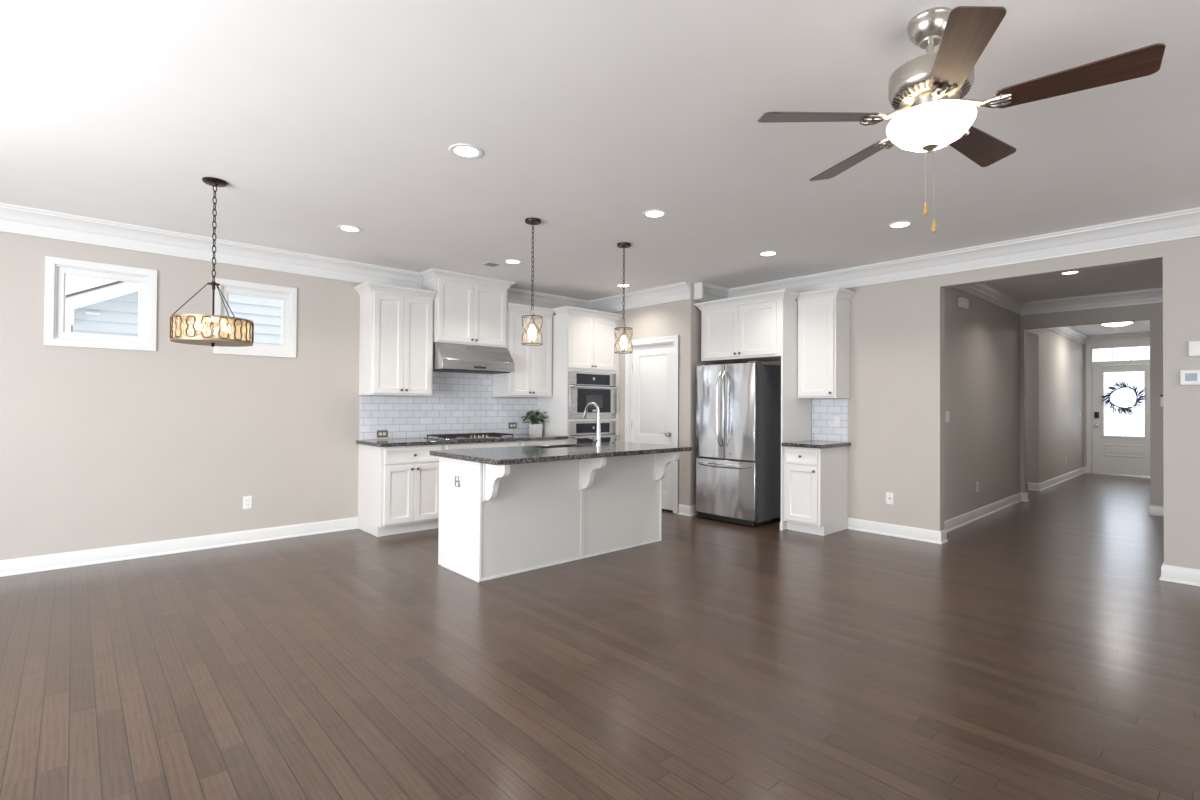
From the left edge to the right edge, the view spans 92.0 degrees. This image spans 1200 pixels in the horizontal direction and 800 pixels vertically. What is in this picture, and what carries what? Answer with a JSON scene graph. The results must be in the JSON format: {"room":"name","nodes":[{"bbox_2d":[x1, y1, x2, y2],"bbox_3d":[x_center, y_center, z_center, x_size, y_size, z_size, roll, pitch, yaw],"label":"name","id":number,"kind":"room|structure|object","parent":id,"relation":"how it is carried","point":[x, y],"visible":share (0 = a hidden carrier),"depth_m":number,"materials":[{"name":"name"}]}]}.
{"room":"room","nodes":[
{"label":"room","id":0,"kind":"room"},
{"bbox_2d":[0,231,555,559],"bbox_3d":[-2.881,-0.045,5.768,8.920,2.740,0.120,1,-1,-42],"label":"wall","id":1,"kind":"structure","parent":0,"point":[100,447],"depth_m":4.94,"materials":[{"name":"paint"}]},
{"bbox_2d":[44,256,156,350],"bbox_3d":[-4.034,-0.757,4.707,0.684,0.684,0.128,1,-1,-42],"label":"window","id":2,"kind":"structure","parent":1,"relation":"in","point":[56,268],"depth_m":4.64,"materials":[{"name":"paint"}]},
{"bbox_2d":[0,517,357,576],"bbox_3d":[-4.282,1.244,4.394,4.789,0.117,0.024,1,-1,-42],"label":"baseboard","id":3,"kind":"structure","parent":1,"relation":"attached to","point":[8,567],"depth_m":4.92,"materials":[{"name":"paint"}]},
{"bbox_2d":[0,202,423,288],"bbox_3d":[-3.991,-1.336,4.620,5.464,0.192,0.100,1,-1,-42],"label":"crown molding","id":4,"kind":"structure","parent":1,"relation":"attached to","point":[17,219],"depth_m":5.01,"materials":[{"name":"paint"}]},
{"bbox_2d":[243,496,251,508],"bbox_3d":[-3.249,0.943,5.343,0.072,0.117,0.008,1,-1,-42],"label":"electrical outlet","id":5,"kind":"object","parent":1,"relation":"attached to","point":[247,500],"visible":1,"depth_m":5.34,"materials":[{"name":"white plastic"}]},
{"bbox_2d":[213,278,296,357],"bbox_3d":[-3.231,-0.749,5.435,0.676,0.676,0.128,1,-1,-42],"label":"window","id":6,"kind":"structure","parent":1,"relation":"in","point":[288,299],"depth_m":5.45,"materials":[{"name":"paint"}]},
{"bbox_2d":[354,281,435,395],"bbox_3d":[-2.152,-0.607,6.092,0.727,1.115,0.381,1,-1,-42],"label":"upper cabinet","id":7,"kind":"object","parent":1,"relation":"attached to","point":[396,332],"visible":1,"depth_m":5.96,"materials":[{"name":"paint"}]},
{"bbox_2d":[359,371,537,439],"bbox_3d":[-1.656,0.053,6.791,2.272,0.750,0.008,1,-1,-42],"label":"tile backsplash","id":8,"kind":"structure","parent":1,"relation":"attached to","point":[460,403],"depth_m":6.69,"materials":[{"name":"white tile"}]},
{"bbox_2d":[377,430,387,437],"bbox_3d":[-2.319,0.361,6.177,0.117,0.076,0.008,1,-1,-42],"label":"electrical outlet","id":9,"kind":"object","parent":8,"relation":"attached to","point":[380,433],"visible":1,"depth_m":6.18,"materials":[{"name":"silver metal"}]},
{"bbox_2d":[509,422,516,428],"bbox_3d":[-1.096,0.321,7.286,0.117,0.076,0.008,1,-1,-42],"label":"electrical outlet","id":10,"kind":"object","parent":8,"relation":"attached to","point":[511,425],"visible":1,"depth_m":7.29,"materials":[{"name":"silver metal"}]},
{"bbox_2d":[420,268,514,347],"bbox_3d":[-1.526,-1.008,6.647,1.038,0.775,0.401,1,-1,-42],"label":"upper cabinet","id":11,"kind":"object","parent":1,"relation":"attached to","point":[468,309],"visible":0.93,"depth_m":6.49,"materials":[{"name":"paint"}]},
{"bbox_2d":[433,342,514,373],"bbox_3d":[-1.494,-0.468,6.602,0.910,0.300,0.506,1,-1,-42],"label":"range hood","id":12,"kind":"object","parent":11,"relation":"attached to","point":[447,357],"visible":0.84,"depth_m":6.41,"materials":[{"name":"silver metal"}]},
{"bbox_2d":[492,302,553,397],"bbox_3d":[-0.939,-0.591,7.191,0.672,1.109,0.381,1,-1,-42],"label":"upper cabinet","id":13,"kind":"object","parent":1,"relation":"attached to","point":[532,376],"visible":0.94,"depth_m":7.05,"materials":[{"name":"paint"}]},
{"bbox_2d":[507,281,690,311],"bbox_3d":[-0.126,-1.290,6.965,1.578,0.192,1.818,1,-1,-42],"label":"crown molding","id":14,"kind":"structure","parent":1,"relation":"attached to","point":[680,291],"depth_m":7.43,"materials":[{"name":"paint"}]},
{"bbox_2d":[0,473,1199,799],"bbox_3d":[3.477,1.409,5.373,17.840,0.100,9.238,1,-1,-42],"label":"floor","id":15,"kind":"structure","parent":0,"point":[1040,650],"depth_m":2.81,"materials":[{"name":"brown wood"}]},
{"bbox_2d":[358,444,443,536],"bbox_3d":[-2.052,0.895,5.996,0.652,0.875,0.645,1,-1,-42],"label":"base cabinet","id":16,"kind":"object","parent":15,"relation":"on","point":[398,487],"visible":0.94,"depth_m":5.77,"materials":[{"name":"paint"}]},
{"bbox_2d":[444,441,519,449],"bbox_3d":[-1.460,0.904,6.533,0.944,0.875,0.645,1,-1,-42],"label":"base cabinet","id":17,"kind":"object","parent":15,"relation":"on","point":[513,443],"visible":0.06,"depth_m":6.29,"materials":[{"name":"paint"}]},
{"bbox_2d":[356,434,567,446],"bbox_3d":[-1.458,0.446,6.542,2.309,0.038,0.639,1,-1,-42],"label":"countertop","id":18,"kind":"structure","parent":17,"relation":"on","point":[522,437],"depth_m":6.12,"materials":[{"name":"stone"}]},
{"bbox_2d":[424,433,514,439],"bbox_3d":[-1.458,0.407,6.546,0.900,0.040,0.470,1,-1,-42],"label":"gas cooktop","id":19,"kind":"object","parent":18,"relation":"in","point":[464,435],"visible":1,"depth_m":6.42,"materials":[{"name":"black metal"}]},
{"bbox_2d":[424,436,514,439],"bbox_3d":[-1.458,0.422,6.546,0.900,0.010,0.470,1,-1,-42],"label":"steel tray","id":20,"kind":"object","parent":19,"relation":"on","point":[436,437],"depth_m":6.34,"materials":[{"name":"silver metal"}]},
{"bbox_2d":[521,410,548,434],"bbox_3d":[-0.824,0.281,7.325,0.304,0.316,0.278,1,-1,-42],"label":"potted plant","id":21,"kind":"object","parent":18,"relation":"on","point":[535,428],"visible":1,"depth_m":7.32,"materials":[{"name":"green plant"}]},
{"bbox_2d":[520,439,565,445],"bbox_3d":[-0.857,0.913,7.081,0.684,0.875,0.645,1,-1,-42],"label":"base cabinet","id":22,"kind":"object","parent":15,"relation":"on","point":[559,441],"visible":0.03,"depth_m":6.85,"materials":[{"name":"paint"}]},
{"bbox_2d":[438,452,678,582],"bbox_3d":[-0.284,0.895,5.021,1.985,0.875,0.919,1,-1,-42],"label":"kitchen island","id":23,"kind":"object","parent":15,"relation":"on","point":[501,520],"visible":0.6,"depth_m":4.63,"materials":[{"name":"paint"}]},
{"bbox_2d":[455,476,459,486],"bbox_3d":[-1.095,0.625,4.450,0.008,0.080,0.078,1,-1,-42],"label":"electrical outlet","id":24,"kind":"object","parent":23,"relation":"attached to","point":[457,478],"visible":1,"depth_m":4.44,"materials":[{"name":"white plastic"}]},
{"bbox_2d":[430,441,692,464],"bbox_3d":[-0.261,0.438,5.000,2.090,0.038,1.010,1,-1,-42],"label":"island countertop","id":25,"kind":"structure","parent":23,"relation":"on","point":[555,452],"depth_m":4.66,"materials":[{"name":"stone"}]},
{"bbox_2d":[582,402,600,445],"bbox_3d":[-0.074,0.222,5.417,0.133,0.404,0.236,1,-1,-16],"label":"kitchen faucet","id":26,"kind":"object","parent":25,"relation":"on","point":[597,439],"visible":0.98,"depth_m":5.34,"materials":[{"name":"silver metal"}]},
{"bbox_2d":[538,306,621,443],"bbox_3d":[-0.285,0.111,7.586,0.944,2.496,0.669,1,-1,-42],"label":"tall cabinet","id":27,"kind":"object","parent":15,"relation":"on","point":[583,340],"visible":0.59,"depth_m":7.31,"materials":[{"name":"paint"}]},
{"bbox_2d":[568,371,617,418],"bbox_3d":[-0.206,-0.057,7.509,0.791,0.584,0.517,1,-1,-42],"label":"microwave oven","id":28,"kind":"object","parent":27,"relation":"in","point":[584,388],"visible":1,"depth_m":7.33,"materials":[{"name":"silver metal"}]},
{"bbox_2d":[568,421,617,443],"bbox_3d":[-0.210,0.615,7.502,0.791,0.684,0.517,1,-1,-42],"label":"oven","id":29,"kind":"object","parent":27,"relation":"in","point":[578,431],"visible":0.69,"depth_m":7.31,"materials":[{"name":"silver metal"}]},
{"bbox_2d":[696,361,780,525],"bbox_3d":[1.598,0.473,6.636,0.777,1.774,0.784,1,-1,-42],"label":"refrigerator","id":30,"kind":"object","parent":15,"relation":"on","point":[738,407],"visible":0.99,"depth_m":6.37,"materials":[{"name":"silver metal"}]},
{"bbox_2d":[694,289,811,530],"bbox_3d":[1.748,0.113,6.617,0.674,2.496,1.192,1,-1,-42],"label":"tall cabinet","id":31,"kind":"object","parent":15,"relation":"on","point":[763,327],"visible":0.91,"depth_m":6.26,"materials":[{"name":"paint"}]},
{"bbox_2d":[783,446,847,535],"bbox_3d":[2.249,0.921,6.072,0.645,0.875,0.404,1,-1,-42],"label":"base cabinet","id":32,"kind":"object","parent":15,"relation":"on","point":[815,480],"visible":0.98,"depth_m":5.89,"materials":[{"name":"paint"}]},
{"bbox_2d":[782,440,850,448],"bbox_3d":[2.266,0.464,6.067,0.640,0.038,0.436,1,-1,-42],"label":"countertop","id":33,"kind":"structure","parent":32,"relation":"on","point":[805,444],"depth_m":5.91,"materials":[{"name":"stone"}]},
{"bbox_2d":[0,0,1199,335],"bbox_3d":[3.494,-1.431,5.402,17.840,0.100,9.238,1,-1,-42],"label":"ceiling","id":34,"kind":"structure","parent":0,"point":[586,118],"depth_m":3.08,"materials":[{"name":"paint"}]},
{"bbox_2d":[170,177,253,346],"bbox_3d":[-2.522,-0.888,3.788,0.456,1.088,0.456,1,-1,-42],"label":"drum chandelier","id":35,"kind":"object","parent":34,"relation":"hanging from","point":[224,322],"visible":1,"depth_m":3.75,"materials":[{"name":"brown metal"}]},
{"bbox_2d":[337,225,361,232],"bbox_3d":[-2.073,-1.416,4.803,0.192,0.006,0.192,1,-1,-42],"label":"recessed light","id":36,"kind":"object","parent":34,"relation":"in","point":[347,228],"visible":1,"depth_m":4.79,"materials":[{"name":"white plastic"}]},
{"bbox_2d":[449,144,482,158],"bbox_3d":[-0.767,-1.424,3.323,0.192,0.006,0.192,1,-1,-42],"label":"recessed light","id":37,"kind":"object","parent":34,"relation":"in","point":[467,151],"visible":1,"depth_m":3.32,"materials":[{"name":"white plastic"}]},
{"bbox_2d":[481,262,500,266],"bbox_3d":[-1.119,-1.397,5.972,0.150,0.010,0.150,1,-1,-42],"label":"ceiling vent","id":38,"kind":"object","parent":34,"relation":"in","point":[492,264],"visible":1,"depth_m":5.96,"materials":[{"name":"white plastic"}]},
{"bbox_2d":[503,259,521,263],"bbox_3d":[-0.881,-1.398,5.869,0.192,0.006,0.192,1,-1,-42],"label":"recessed light","id":39,"kind":"object","parent":34,"relation":"in","point":[508,261],"visible":1,"depth_m":5.86,"materials":[{"name":"white plastic"}]},
{"bbox_2d":[522,217,542,345],"bbox_3d":[-0.529,-0.923,4.547,0.163,0.979,0.163,1,-1,-42],"label":"pendant light","id":40,"kind":"object","parent":34,"relation":"hanging from","point":[532,221],"visible":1,"depth_m":4.53,"materials":[{"name":"brown metal"}]},
{"bbox_2d":[615,284,630,286],"bbox_3d":[0.283,-1.380,7.000,0.192,0.006,0.192,1,-1,-42],"label":"recessed light","id":41,"kind":"object","parent":34,"relation":"in","point":[617,285],"visible":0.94,"depth_m":7.00,"materials":[{"name":"white plastic"}]},
{"bbox_2d":[614,242,632,353],"bbox_3d":[0.213,-0.912,5.206,0.163,0.979,0.163,1,-1,-42],"label":"pendant light","id":42,"kind":"object","parent":34,"relation":"hanging from","point":[623,342],"visible":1,"depth_m":5.19,"materials":[{"name":"brown metal"}]},
{"bbox_2d":[642,209,666,217],"bbox_3d":[0.413,-1.406,4.384,0.192,0.006,0.192,1,-1,-42],"label":"recessed light","id":43,"kind":"object","parent":34,"relation":"in","point":[655,213],"visible":1,"depth_m":4.38,"materials":[{"name":"white plastic"}]},
{"bbox_2d":[758,251,778,256],"bbox_3d":[1.597,-1.387,5.506,0.192,0.006,0.192,1,-1,-42],"label":"recessed light","id":44,"kind":"object","parent":34,"relation":"in","point":[765,253],"visible":1,"depth_m":5.50,"materials":[{"name":"white plastic"}]},
{"bbox_2d":[887,221,913,228],"bbox_3d":[2.386,-1.392,4.610,0.192,0.006,0.192,1,-1,-42],"label":"recessed light","id":45,"kind":"object","parent":34,"relation":"in","point":[899,224],"visible":1,"depth_m":4.60,"materials":[{"name":"white plastic"}]},
{"bbox_2d":[758,6,1165,232],"bbox_3d":[1.269,-1.026,2.179,1.209,0.800,1.222,1,-1,-42],"label":"ceiling fan","id":46,"kind":"object","parent":34,"relation":"hanging from","point":[926,92],"visible":1,"depth_m":2.07,"materials":[{"name":"brown wood"}]},
{"bbox_2d":[1059,271,1081,274],"bbox_3d":[5.027,-1.360,6.201,0.192,0.006,0.192,1,-1,-42],"label":"recessed light","id":47,"kind":"object","parent":34,"relation":"in","point":[1073,272],"visible":0.77,"depth_m":6.22,"materials":[{"name":"white plastic"}]},
{"bbox_2d":[1100,321,1134,326],"bbox_3d":[8.657,-1.268,9.709,0.440,0.075,0.440,1,-1,-42],"label":"flush light","id":48,"kind":"object","parent":34,"relation":"attached to","point":[1118,324],"visible":0.74,"depth_m":9.63,"materials":[{"name":"white glass"}]},
{"bbox_2d":[611,283,696,505],"bbox_3d":[0.496,-0.007,7.522,0.120,2.740,1.818,1,-1,-42],"label":"wall","id":49,"kind":"structure","parent":0,"point":[679,318],"depth_m":6.90,"materials":[{"name":"paint"}]},
{"bbox_2d":[625,335,678,513],"bbox_3d":[0.670,0.293,7.290,0.165,2.137,0.897,1,-1,-42],"label":"door","id":50,"kind":"structure","parent":49,"relation":"in","point":[652,374],"depth_m":7.25,"materials":[{"name":"paint"}]},
{"bbox_2d":[678,504,696,515],"bbox_3d":[1.036,1.301,6.872,0.124,0.117,0.186,1,-1,-42],"label":"baseboard","id":51,"kind":"structure","parent":49,"relation":"attached to","point":[685,510],"depth_m":6.83,"materials":[{"name":"paint"}]},
{"bbox_2d":[694,282,702,299],"bbox_3d":[1.163,-1.284,6.830,0.030,0.190,0.115,1,-1,-42],"label":"crown molding","id":52,"kind":"structure","parent":49,"relation":"attached to","point":[698,287],"depth_m":6.81,"materials":[{"name":"paint"}]},
{"bbox_2d":[696,300,726,514],"bbox_3d":[1.333,-0.006,7.135,0.600,2.740,0.120,1,-1,-42],"label":"wall","id":53,"kind":"structure","parent":0,"point":[699,312],"depth_m":6.93,"materials":[{"name":"paint"}]},
{"bbox_2d":[758,237,1199,569],"bbox_3d":[3.441,-0.012,5.347,0.120,2.740,8.998,1,-1,-42],"label":"wall","id":54,"kind":"structure","parent":0,"point":[896,400],"depth_m":5.57,"materials":[{"name":"paint"}]},
{"bbox_2d":[797,287,855,398],"bbox_3d":[2.385,-0.577,6.148,0.376,1.119,0.486,1,-1,-42],"label":"upper cabinet","id":55,"kind":"object","parent":54,"relation":"attached to","point":[823,315],"visible":1,"depth_m":6.05,"materials":[{"name":"paint"}]},
{"bbox_2d":[812,399,847,441],"bbox_3d":[2.490,0.216,6.294,0.008,0.462,0.400,1,-1,-42],"label":"tile backsplash","id":56,"kind":"structure","parent":54,"relation":"attached to","point":[824,411],"depth_m":6.29,"materials":[{"name":"white tile"}]},
{"bbox_2d":[834,416,839,426],"bbox_3d":[2.544,0.232,6.221,0.010,0.117,0.072,1,-1,-42],"label":"light switch","id":57,"kind":"object","parent":56,"relation":"attached to","point":[836,418],"visible":1,"depth_m":6.22,"materials":[{"name":"white plastic"}]},
{"bbox_2d":[886,492,892,504],"bbox_3d":[2.905,0.988,5.819,0.016,0.117,0.072,1,-1,-42],"label":"cable jack","id":58,"kind":"object","parent":54,"relation":"attached to","point":[889,496],"visible":1,"depth_m":5.82,"materials":[{"name":"white plastic"}]},
{"bbox_2d":[698,207,1199,301],"bbox_3d":[3.777,-1.292,4.431,0.640,0.192,7.180,1,-1,-42],"label":"crown molding","id":59,"kind":"structure","parent":54,"relation":"attached to","point":[1182,224],"depth_m":5.11,"materials":[{"name":"paint"}]},
{"bbox_2d":[1159,562,1199,585],"bbox_3d":[5.361,1.289,3.208,0.168,0.117,3.259,1,-1,-42],"label":"baseboard","id":60,"kind":"structure","parent":54,"relation":"attached to","point":[1189,576],"depth_m":4.28,"materials":[{"name":"paint"}]},
{"bbox_2d":[1180,370,1199,384],"bbox_3d":[4.338,-0.166,4.252,0.025,0.112,0.120,1,-1,-42],"label":"thermostat","id":61,"kind":"object","parent":54,"relation":"attached to","point":[1187,377],"visible":1,"depth_m":4.25,"materials":[{"name":"white plastic"}]},
{"bbox_2d":[1188,341,1199,355],"bbox_3d":[4.367,-0.376,4.226,0.021,0.110,0.110,1,-1,-42],"label":"alarm keypad","id":62,"kind":"object","parent":54,"relation":"attached to","point":[1193,346],"visible":1,"depth_m":4.24,"materials":[{"name":"white plastic"}]},
{"bbox_2d":[944,287,1019,520],"bbox_3d":[4.482,0.010,6.907,3.520,2.740,0.120,1,-1,-42],"label":"wall","id":63,"kind":"structure","parent":0,"point":[982,340],"depth_m":6.78,"materials":[{"name":"paint"}]},
{"bbox_2d":[847,492,1028,543],"bbox_3d":[4.321,1.322,7.063,3.808,0.117,0.903,1,-1,-42],"label":"baseboard","id":64,"kind":"structure","parent":63,"relation":"attached to","point":[926,535],"depth_m":5.99,"materials":[{"name":"paint"}]},
{"bbox_2d":[945,411,949,422],"bbox_3d":[3.618,0.176,6.034,0.117,0.117,0.010,1,-1,-42],"label":"light switch","id":65,"kind":"object","parent":63,"relation":"attached to","point":[947,413],"visible":1,"depth_m":6.02,"materials":[{"name":"white plastic"}]},
{"bbox_2d":[957,297,968,308],"bbox_3d":[3.956,-1.054,6.314,0.200,0.110,0.058,1,-1,-42],"label":"door chime","id":66,"kind":"object","parent":63,"relation":"attached to","point":[963,303],"visible":1,"depth_m":6.26,"materials":[{"name":"white plastic"}]},
{"bbox_2d":[954,283,1162,314],"bbox_3d":[5.150,-1.280,6.192,3.520,0.166,1.845,1,-1,-42],"label":"crown molding","id":67,"kind":"structure","parent":63,"relation":"attached to","point":[987,292],"depth_m":7.36,"materials":[{"name":"paint"}]},
{"bbox_2d":[1026,335,1027,482],"bbox_3d":[6.904,0.061,10.473,0.100,2.740,1.760,1,-1,-42],"label":"wall","id":68,"kind":"structure","parent":0,"point":[1026,335],"depth_m":9.94,"materials":[{"name":"paint"}]},
{"bbox_2d":[1026,328,1083,482],"bbox_3d":[7.742,0.061,9.951,5.160,2.740,0.140,1,-1,-42],"label":"wall","id":69,"kind":"structure","parent":0,"point":[1055,361],"depth_m":9.79,"materials":[{"name":"paint"}]},
{"bbox_2d":[1027,467,1086,490],"bbox_3d":[8.222,1.379,10.343,3.895,0.117,0.164,1,-1,-42],"label":"baseboard","id":70,"kind":"structure","parent":69,"relation":"attached to","point":[1044,485],"depth_m":9.77,"materials":[{"name":"paint"}]},
{"bbox_2d":[1045,326,1149,343],"bbox_3d":[8.328,-1.229,9.327,5.160,0.166,1.580,1,-1,-42],"label":"crown molding","id":71,"kind":"structure","parent":69,"relation":"attached to","point":[1069,332],"depth_m":11.11,"materials":[{"name":"paint"}]},
{"bbox_2d":[1020,302,1163,505],"bbox_3d":[6.490,0.027,7.402,0.120,2.740,2.085,1,-1,-42],"label":"wall","id":72,"kind":"structure","parent":0,"point":[1153,312],"depth_m":7.13,"materials":[{"name":"paint"}]},
{"bbox_2d":[1150,505,1163,515],"bbox_3d":[5.576,1.315,5.679,3.520,0.117,0.530,1,-1,-42],"label":"baseboard","id":73,"kind":"structure","parent":72,"relation":"attached to","point":[1154,510],"depth_m":7.00,"materials":[{"name":"paint"}]},
{"bbox_2d":[1160,395,1162,406],"bbox_3d":[6.784,0.012,6.955,0.044,0.145,0.090,1,-1,-42],"label":"light switch","id":74,"kind":"object","parent":72,"relation":"attached to","point":[1161,396],"visible":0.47,"depth_m":6.96,"materials":[{"name":"white plastic"}]},
{"bbox_2d":[1083,344,1149,466],"bbox_3d":[10.275,0.087,11.088,0.120,2.740,1.820,1,-1,-42],"label":"wall","id":75,"kind":"structure","parent":0,"point":[1084,345],"depth_m":11.62,"materials":[{"name":"paint"}]},
{"bbox_2d":[1086,341,1149,476],"bbox_3d":[10.134,0.170,11.215,0.155,2.575,1.110,1,-1,-42],"label":"door","id":76,"kind":"structure","parent":75,"relation":"in","point":[1111,455],"depth_m":11.34,"materials":[{"name":"paint"}]},
{"bbox_2d":[1100,372,1145,414],"bbox_3d":[10.085,-0.117,11.187,0.081,0.851,0.699,1,-1,-42],"label":"wreath","id":77,"kind":"object","parent":76,"relation":"hanging from","point":[1108,395],"visible":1,"depth_m":11.20,"materials":[{"name":"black plant"}]},
{"label":"outside","id":78,"kind":"structure","parent":0,"visible":0},
{"bbox_2d":[65,281,280,344],"bbox_3d":[-5.159,-0.880,12.227,9.183,5.116,6.360,1,-1,-42],"label":"neighbor house","id":79,"kind":"structure","parent":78,"point":[110,308],"depth_m":7.47,"materials":[{"name":"white"}]},
{"bbox_2d":[86,312,99,314],"bbox_3d":[-6.363,-1.084,7.276,0.140,0.030,0.040,1,-1,-42],"label":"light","id":80,"kind":"object","parent":79,"relation":"attached to","point":[87,313],"depth_m":7.26,"materials":[{"name":"white"}]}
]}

